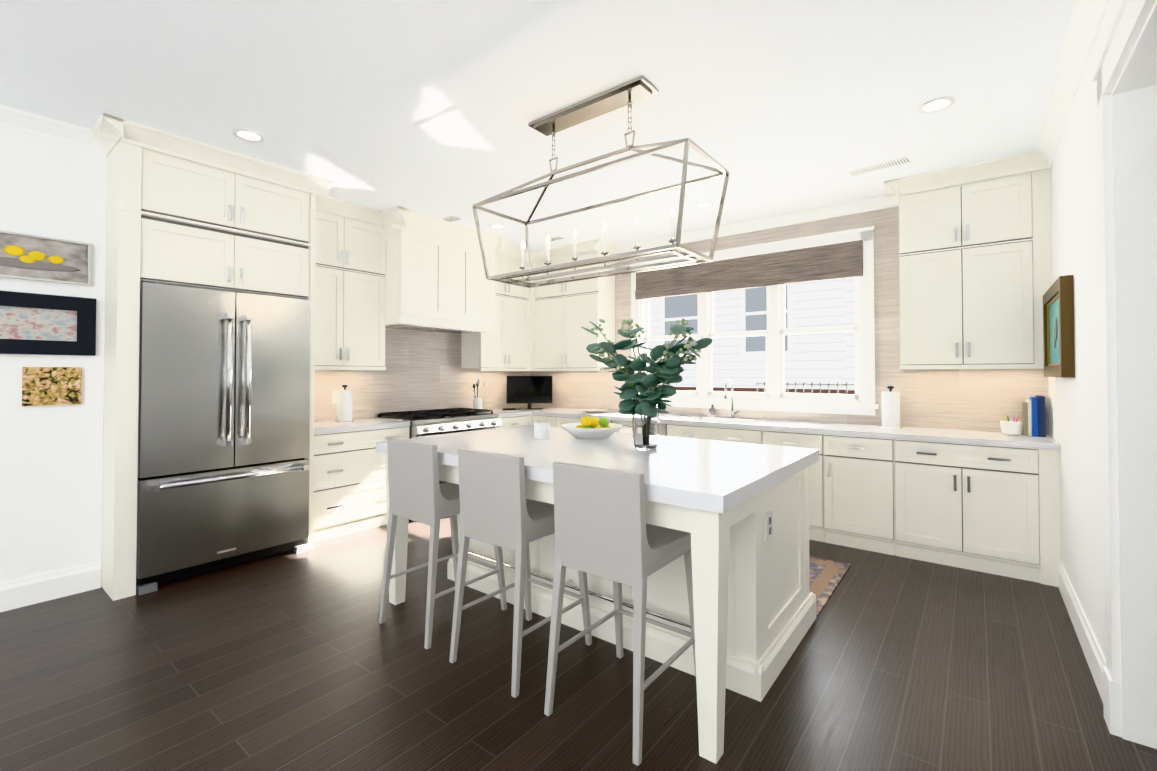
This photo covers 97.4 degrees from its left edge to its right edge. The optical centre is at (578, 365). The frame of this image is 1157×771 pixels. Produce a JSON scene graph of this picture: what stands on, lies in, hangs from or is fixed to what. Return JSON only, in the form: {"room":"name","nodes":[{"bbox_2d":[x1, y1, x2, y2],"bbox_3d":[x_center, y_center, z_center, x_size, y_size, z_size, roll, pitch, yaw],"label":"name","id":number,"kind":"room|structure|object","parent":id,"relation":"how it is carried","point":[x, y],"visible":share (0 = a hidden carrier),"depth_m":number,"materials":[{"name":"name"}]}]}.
{"room":"kitchen","nodes":[
{"label":"kitchen","id":0,"kind":"room"},
{"bbox_2d":[0,126,489,582],"bbox_3d":[-3.353,-0.029,3.315,0.540,2.880,9.350,-1,-1,38],"label":"wall","id":1,"kind":"structure","parent":0,"point":[51,464],"depth_m":3.08,"materials":[{"name":"white paint"}]},
{"bbox_2d":[0,230,90,285],"bbox_3d":[-3.268,-0.642,2.966,0.033,0.265,0.610,-1,-1,38],"label":"framed picture","id":2,"kind":"object","parent":1,"relation":"attached to","point":[36,258],"visible":1,"depth_m":3.05,"materials":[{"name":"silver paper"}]},
{"bbox_2d":[0,291,95,355],"bbox_3d":[-3.257,-0.249,2.977,0.028,0.360,0.630,-1,-1,38],"label":"picture","id":3,"kind":"object","parent":1,"relation":"attached to","point":[38,324],"visible":0.93,"depth_m":3.05,"materials":[{"name":"black"}]},
{"bbox_2d":[0,562,100,611],"bbox_3d":[-4.528,1.300,1.339,0.019,0.160,4.822,-1,-1,38],"label":"baseboard","id":4,"kind":"structure","parent":1,"relation":"attached to","point":[23,592],"depth_m":3.05,"materials":[{"name":"white paint"}]},
{"bbox_2d":[22,367,81,405],"bbox_3d":[-3.180,0.122,3.076,0.020,0.230,0.250,-1,-1,38],"label":"picture","id":5,"kind":"object","parent":1,"relation":"attached to","point":[43,386],"visible":0.86,"depth_m":3.06},
{"bbox_2d":[0,105,105,152],"bbox_3d":[-4.475,-1.452,1.397,0.086,0.095,4.910,-1,-1,38],"label":"crown molding","id":6,"kind":"structure","parent":1,"relation":"attached to","point":[11,118],"depth_m":3.05,"materials":[{"name":"white paint"}]},
{"bbox_2d":[111,141,314,300],"bbox_3d":[-2.693,-0.952,3.793,0.692,0.840,1.027,-1,-1,38],"label":"upper cabinet","id":7,"kind":"object","parent":1,"relation":"attached to","point":[177,219],"depth_m":3.45,"materials":[{"name":"white paint"}]},
{"bbox_2d":[310,205,386,368],"bbox_3d":[-2.236,-0.676,4.657,0.342,1.365,0.833,-1,-1,38],"label":"upper cabinet","id":8,"kind":"object","parent":1,"relation":"attached to","point":[348,303],"depth_m":4.58,"materials":[{"name":"white paint"}]},
{"bbox_2d":[314,328,529,421],"bbox_3d":[-1.645,0.016,5.689,0.006,1.035,3.194,-1,-1,38],"label":"wall tile","id":9,"kind":"structure","parent":1,"relation":"attached to","point":[424,370],"depth_m":5.51,"materials":[{"name":"beige tile"}]},
{"bbox_2d":[332,391,336,403],"bbox_3d":[-2.303,0.295,4.832,0.007,0.120,0.080,-1,-1,38],"label":"electrical outlet plate","id":10,"kind":"object","parent":9,"relation":"attached to","point":[334,393],"depth_m":4.82,"materials":[{"name":"white plastic"}]},
{"bbox_2d":[371,209,498,332],"bbox_3d":[-1.517,-0.936,5.379,0.590,0.998,1.184,-1,-1,38],"label":"range hood","id":11,"kind":"object","parent":1,"relation":"attached to","point":[436,278],"depth_m":5.06,"materials":[{"name":"white paint"}]},
{"bbox_2d":[459,253,526,368],"bbox_3d":[-1.008,-0.651,6.228,0.342,1.365,0.788,-1,-1,38],"label":"upper cabinet","id":12,"kind":"object","parent":1,"relation":"attached to","point":[505,347],"depth_m":6.11,"materials":[{"name":"white paint"}]},
{"bbox_2d":[527,261,530,368],"bbox_3d":[-0.663,-0.644,6.667,0.344,1.365,0.455,-1,-1,38],"label":"upper cabinet","id":13,"kind":"object","parent":1,"relation":"attached to","point":[528,289],"depth_m":6.44,"materials":[{"name":"white paint"}]},
{"bbox_2d":[0,0,1074,251],"bbox_3d":[-0.614,-1.540,1.355,7.800,0.080,9.600,-1,-1,38],"label":"ceiling","id":14,"kind":"structure","parent":0,"point":[438,106],"depth_m":2.71,"materials":[{"name":"white paint"}]},
{"bbox_2d":[232,129,264,141],"bbox_3d":[-2.098,-1.467,3.238,0.176,0.006,0.176,-1,-1,38],"label":"recessed light","id":15,"kind":"object","parent":14,"relation":"in","point":[248,135],"visible":1,"depth_m":3.24,"materials":[{"name":"white ceramic"}]},
{"bbox_2d":[442,215,462,221],"bbox_3d":[-1.266,-1.438,5.000,0.260,0.009,0.120,-1,-1,38],"label":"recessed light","id":16,"kind":"object","parent":14,"relation":"in","point":[452,218],"visible":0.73,"depth_m":4.95,"materials":[{"name":"white metal"}]},
{"bbox_2d":[489,224,505,228],"bbox_3d":[-0.831,-1.436,5.231,0.176,0.006,0.176,-1,-1,38],"label":"recessed light","id":17,"kind":"object","parent":14,"relation":"in","point":[497,226],"visible":1,"depth_m":5.23,"materials":[{"name":"white ceramic"}]},
{"bbox_2d":[542,236,564,241],"bbox_3d":[-0.277,-1.427,5.712,0.240,0.009,0.120,-1,-1,38],"label":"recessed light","id":18,"kind":"object","parent":14,"relation":"in","point":[555,238],"visible":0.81,"depth_m":5.68,"materials":[{"name":"white metal"}]},
{"bbox_2d":[472,75,729,287],"bbox_3d":[0.063,-1.006,2.893,1.457,0.938,0.487,-1,-1,38],"label":"chandelier","id":19,"kind":"object","parent":14,"relation":"hanging from","point":[632,91],"visible":1,"depth_m":2.80,"materials":[{"name":"silver metal"}]},
{"bbox_2d":[847,157,909,175],"bbox_3d":[2.195,-1.458,3.727,0.380,0.009,0.110,-1,-1,44],"label":"ceiling vent","id":20,"kind":"object","parent":14,"relation":"in","point":[879,166],"visible":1,"depth_m":3.71,"materials":[{"name":"white metal"}]},
{"bbox_2d":[918,96,955,113],"bbox_3d":[2.022,-1.473,2.873,0.176,0.006,0.176,-1,-1,38],"label":"recessed light","id":21,"kind":"object","parent":14,"relation":"in","point":[938,104],"visible":1,"depth_m":2.87,"materials":[{"name":"white ceramic"}]},
{"bbox_2d":[0,516,1156,770],"bbox_3d":[-0.614,1.405,1.309,7.800,0.050,9.600,-1,-1,38],"label":"floor","id":22,"kind":"structure","parent":0,"point":[294,662],"depth_m":2.23,"materials":[{"name":"brown wood"}]},
{"bbox_2d":[136,280,309,594],"bbox_3d":[-2.639,0.445,3.730,0.805,1.945,1.009,-1,-1,38],"label":"fridge","id":23,"kind":"object","parent":22,"relation":"on","point":[223,428],"visible":0.92,"depth_m":3.45,"materials":[{"name":"grey metal"}]},
{"bbox_2d":[303,425,409,548],"bbox_3d":[-2.101,0.993,4.577,0.622,0.875,0.915,-1,-1,38],"label":"base cabinet","id":24,"kind":"object","parent":22,"relation":"on","point":[347,483],"depth_m":4.28,"materials":[{"name":"white paint"}]},
{"bbox_2d":[309,418,409,432],"bbox_3d":[-2.099,0.536,4.582,0.627,0.040,0.915,-1,-1,38],"label":"countertop","id":25,"kind":"structure","parent":24,"relation":"on","point":[368,423],"depth_m":4.47,"materials":[{"name":"white stone"}]},
{"bbox_2d":[334,385,354,422],"bbox_3d":[-2.139,0.343,4.651,0.170,0.346,0.170,-1,-1,38],"label":"paper towel","id":26,"kind":"object","parent":25,"relation":"on","point":[344,405],"visible":1,"depth_m":4.60,"materials":[{"name":"white paper"}]},
{"bbox_2d":[375,408,501,483],"bbox_3d":[-1.426,0.959,5.303,0.777,0.967,1.046,-1,-1,38],"label":"range","id":27,"kind":"object","parent":22,"relation":"on","point":[431,422],"visible":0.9,"depth_m":5.09,"materials":[{"name":"silver metal"}]},
{"bbox_2d":[379,439,506,648],"bbox_3d":[-0.751,0.904,2.862,0.440,1.000,0.545,-1,-1,38],"label":"stool","id":28,"kind":"object","parent":22,"relation":"on","point":[418,492],"visible":0.81,"depth_m":2.69,"materials":[{"name":"grey fabric"}]},
{"bbox_2d":[496,413,530,428],"bbox_3d":[-0.947,1.015,5.994,0.694,0.875,0.620,-1,-1,38],"label":"base cabinet","id":29,"kind":"object","parent":22,"relation":"on","point":[520,419],"depth_m":5.86,"materials":[{"name":"white paint"}]},
{"bbox_2d":[482,409,530,416],"bbox_3d":[-0.980,0.558,6.012,0.627,0.040,0.596,-1,-1,38],"label":"countertop","id":30,"kind":"structure","parent":29,"relation":"on","point":[502,413],"depth_m":5.95,"materials":[{"name":"white stone"}]},
{"bbox_2d":[472,378,485,408],"bbox_3d":[-1.180,0.339,5.953,0.175,0.395,0.119,-1,-1,38],"label":"utensil crock","id":31,"kind":"object","parent":30,"relation":"on","point":[478,402],"visible":0.81,"depth_m":5.92,"materials":[{"name":"white ceramic"}]},
{"bbox_2d":[449,448,591,697],"bbox_3d":[-0.270,0.898,2.486,0.440,1.000,0.545,-1,-1,38],"label":"stool","id":32,"kind":"object","parent":22,"relation":"on","point":[498,508],"visible":0.79,"depth_m":2.31,"materials":[{"name":"grey fabric"}]},
{"bbox_2d":[531,413,558,426],"bbox_3d":[-0.216,1.018,6.139,0.463,0.875,0.695,-1,-1,38],"label":"base cabinet","id":33,"kind":"object","parent":22,"relation":"on","point":[553,421],"depth_m":5.92,"materials":[{"name":"white paint"}]},
{"bbox_2d":[559,417,581,427],"bbox_3d":[0.084,1.015,5.948,0.496,0.875,0.627,-1,-1,38],"label":"base cabinet","id":34,"kind":"object","parent":22,"relation":"on","point":[562,420],"depth_m":5.72,"materials":[{"name":"white paint"}]},
{"bbox_2d":[381,453,817,763],"bbox_3d":[0.090,0.960,2.934,2.079,0.890,1.380,-1,-1,38],"label":"kitchen island","id":35,"kind":"object","parent":22,"relation":"on","point":[739,512],"depth_m":2.34,"materials":[{"name":"white wood"}]},
{"bbox_2d":[376,425,819,512],"bbox_3d":[0.049,0.484,2.893,2.150,0.060,1.330,-1,-1,38],"label":"island countertop","id":36,"kind":"structure","parent":35,"relation":"on","point":[706,476],"depth_m":2.46,"materials":[{"name":"white stone"}]},
{"bbox_2d":[534,422,548,438],"bbox_3d":[-0.233,0.408,3.223,0.096,0.100,0.096,-1,-1,38],"label":"candle","id":37,"kind":"object","parent":36,"relation":"on","point":[541,430],"visible":1,"depth_m":3.18,"materials":[{"name":"white wax"}]},
{"bbox_2d":[561,416,621,438],"bbox_3d":[0.086,0.391,3.291,0.401,0.137,0.408,-1,-1,38],"label":"fruit bowl","id":38,"kind":"object","parent":36,"relation":"on","point":[587,427],"visible":1,"depth_m":3.21,"materials":[{"name":"white ceramic"}]},
{"bbox_2d":[581,318,712,449],"bbox_3d":[0.345,0.098,2.817,0.725,0.709,0.677,-1,-1,38],"label":"plant","id":39,"kind":"object","parent":36,"relation":"on","point":[645,407],"visible":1,"depth_m":2.71,"materials":[{"name":"green plant"}]},
{"bbox_2d":[544,462,695,765],"bbox_3d":[0.202,0.892,2.117,0.440,1.000,0.545,-1,-1,38],"label":"stool","id":40,"kind":"object","parent":22,"relation":"on","point":[603,529],"visible":0.83,"depth_m":1.95,"materials":[{"name":"grey fabric"}]},
{"bbox_2d":[611,417,670,436],"bbox_3d":[0.785,1.006,5.399,0.796,0.875,0.627,-1,-1,38],"label":"base cabinet","id":41,"kind":"object","parent":22,"relation":"on","point":[664,426],"depth_m":5.19,"materials":[{"name":"white paint"}]},
{"bbox_2d":[671,421,770,444],"bbox_3d":[1.437,0.998,4.890,0.991,0.875,0.627,-1,-1,38],"label":"base cabinet","id":42,"kind":"object","parent":22,"relation":"on","point":[728,433],"depth_m":4.61,"materials":[{"name":"white paint"}]},
{"bbox_2d":[771,429,834,543],"bbox_3d":[1.966,0.992,4.476,0.615,0.875,0.627,-1,-1,38],"label":"base cabinet","id":43,"kind":"object","parent":22,"relation":"on","point":[821,473],"depth_m":4.11,"materials":[{"name":"white paint"}]},
{"bbox_2d":[809,556,850,616],"bbox_3d":[1.030,1.412,3.702,1.540,0.010,0.965,-1,-1,38],"label":"oriental rug","id":44,"kind":"object","parent":22,"relation":"on","point":[826,576],"visible":0.24,"depth_m":3.38,"materials":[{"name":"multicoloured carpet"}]},
{"bbox_2d":[835,433,906,557],"bbox_3d":[2.348,0.987,4.177,0.616,0.875,0.627,-1,-1,38],"label":"base cabinet","id":45,"kind":"object","parent":22,"relation":"on","point":[871,472],"depth_m":3.89,"materials":[{"name":"white paint"}]},
{"bbox_2d":[907,437,1042,583],"bbox_3d":[2.831,0.981,3.799,0.874,0.875,0.627,-1,-1,38],"label":"base cabinet","id":46,"kind":"object","parent":22,"relation":"on","point":[972,505],"depth_m":3.49,"materials":[{"name":"white paint"}]},
{"bbox_2d":[519,407,1058,448],"bbox_3d":[1.200,0.544,5.082,5.208,0.040,0.627,-1,-1,38],"label":"countertop","id":47,"kind":"structure","parent":46,"relation":"on","point":[1048,442],"depth_m":4.14,"materials":[{"name":"white stone"}]},
{"bbox_2d":[503,376,551,409],"bbox_3d":[-0.673,0.333,6.401,0.420,0.420,0.612,-1,-1,38],"label":"tv","id":48,"kind":"object","parent":47,"relation":"on","point":[529,390],"visible":1,"depth_m":6.45,"materials":[{"name":"black"}]},
{"bbox_2d":[580,409,607,412],"bbox_3d":[0.179,0.523,5.908,0.340,0.026,0.340,-1,-1,38],"label":"plate","id":49,"kind":"object","parent":47,"relation":"on","point":[593,410],"visible":1,"depth_m":5.97,"materials":[{"name":"beige ceramic"}]},
{"bbox_2d":[709,401,715,416],"bbox_3d":[1.380,0.443,5.237,0.072,0.165,0.072,-1,-1,38],"label":"soap bottle","id":50,"kind":"object","parent":47,"relation":"on","point":[712,411],"visible":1,"depth_m":5.22,"materials":[{"name":"white"}]},
{"bbox_2d":[724,379,738,420],"bbox_3d":[1.509,0.324,5.006,0.105,0.396,0.213,-1,-1,38],"label":"faucet","id":51,"kind":"object","parent":47,"relation":"on","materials":[{"name":"silver metal"}]},
{"bbox_2d":[879,386,902,428],"bbox_3d":[2.552,0.335,4.156,0.170,0.346,0.170,-1,-1,38],"label":"paper towel","id":52,"kind":"object","parent":47,"relation":"on","point":[890,409],"visible":1,"depth_m":4.10,"materials":[{"name":"white paper"}]},
{"bbox_2d":[1000,416,1022,434],"bbox_3d":[3.155,0.433,3.708,0.129,0.136,0.129,-1,-1,38],"label":"pen cup","id":53,"kind":"object","parent":47,"relation":"on","point":[1013,427],"visible":1,"depth_m":3.67,"materials":[{"name":"white ceramic"}]},
{"bbox_2d":[1022,395,1045,436],"bbox_3d":[3.295,0.358,3.684,0.112,0.285,0.212,-1,-1,38],"label":"books","id":54,"kind":"object","parent":47,"relation":"on","point":[1033,416],"visible":0.98,"depth_m":3.61,"materials":[{"name":"blue paper"}]},
{"bbox_2d":[566,397,1047,434],"bbox_3d":[1.501,0.003,5.358,5.670,2.880,0.150,-1,-1,38],"label":"wall","id":55,"kind":"structure","parent":0,"point":[786,401],"depth_m":4.87,"materials":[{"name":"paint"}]},
{"bbox_2d":[531,261,538,368],"bbox_3d":[-0.585,-0.644,6.676,0.455,1.365,0.344,-1,-1,38],"label":"upper cabinet","id":56,"kind":"object","parent":55,"relation":"attached to","point":[534,264],"depth_m":6.44,"materials":[{"name":"white paint"}]},
{"bbox_2d":[539,249,614,368],"bbox_3d":[-0.061,-0.650,6.268,1.000,1.365,0.342,-1,-1,38],"label":"upper cabinet","id":57,"kind":"object","parent":55,"relation":"attached to","point":[564,308],"depth_m":6.07,"materials":[{"name":"white paint"}]},
{"bbox_2d":[630,226,878,415],"bbox_3d":[1.629,-0.379,5.218,2.530,1.640,0.223,-1,-1,38],"label":"window","id":58,"kind":"structure","parent":55,"relation":"in","point":[775,267],"depth_m":4.96,"materials":[{"name":"white paint"}]},
{"bbox_2d":[635,240,862,299],"bbox_3d":[1.572,-0.933,5.155,2.310,0.315,0.041,-1,-1,38],"label":"window shade","id":59,"kind":"object","parent":58,"relation":"attached to","point":[841,259],"depth_m":4.99,"materials":[{"name":"brown fabric"}]},
{"bbox_2d":[616,195,898,253],"bbox_3d":[1.555,-1.393,5.181,3.100,0.095,0.086,-1,-1,38],"label":"crown molding","id":60,"kind":"structure","parent":55,"relation":"attached to","point":[877,202],"depth_m":4.90,"materials":[{"name":"white paint"}]},
{"bbox_2d":[530,206,1048,434],"bbox_3d":[1.394,-0.430,5.350,5.220,1.915,0.006,-1,-1,38],"label":"wall tile","id":61,"kind":"structure","parent":55,"relation":"attached to","point":[975,399],"depth_m":4.37,"materials":[{"name":"beige tile"}]},
{"bbox_2d":[895,165,1038,368],"bbox_3d":[2.954,-0.687,3.910,0.794,1.365,0.342,-1,-1,38],"label":"upper cabinet","id":62,"kind":"object","parent":55,"relation":"attached to","point":[975,273],"depth_m":3.75,"materials":[{"name":"white paint"}]},
{"bbox_2d":[1048,0,1120,658],"bbox_3d":[0.798,-0.080,0.069,0.340,2.880,9.350,-1,-1,38],"label":"wall","id":63,"kind":"structure","parent":0,"point":[1075,418],"depth_m":2.39,"materials":[{"name":"white paint"}]},
{"bbox_2d":[1043,275,1074,377],"bbox_3d":[2.906,-0.208,3.088,0.053,0.550,0.900,-1,-1,38],"label":"framed picture","id":64,"kind":"object","parent":63,"relation":"attached to","point":[1058,329],"visible":1,"depth_m":2.78,"materials":[{"name":"brown wood"}]},
{"bbox_2d":[1035,0,1109,164],"bbox_3d":[0.585,-1.471,0.162,0.086,0.095,9.200,-1,-1,38],"label":"crown molding","id":65,"kind":"structure","parent":63,"relation":"attached to","point":[1086,20],"depth_m":2.45,"materials":[{"name":"white paint"}]},
{"bbox_2d":[1058,563,1105,701],"bbox_3d":[2.582,1.320,2.618,0.019,0.160,1.562,-1,-1,38],"label":"baseboard","id":66,"kind":"structure","parent":63,"relation":"attached to","point":[1094,656],"depth_m":2.50,"materials":[{"name":"white paint"}]},
{"bbox_2d":[1092,0,1156,748],"bbox_3d":[1.662,0.093,1.200,0.376,2.570,1.850,-1,-1,38],"label":"door frame","id":67,"kind":"structure","parent":63,"relation":"attached to","point":[1124,75],"depth_m":1.89,"materials":[{"name":"white paint"}]},
{"label":"outside","id":68,"kind":"structure","parent":0,"visible":0},
{"bbox_2d":[648,277,854,393],"bbox_3d":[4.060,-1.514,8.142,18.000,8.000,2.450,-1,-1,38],"label":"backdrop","id":69,"kind":"structure","parent":68,"point":[819,363],"depth_m":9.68,"materials":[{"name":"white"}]}
]}

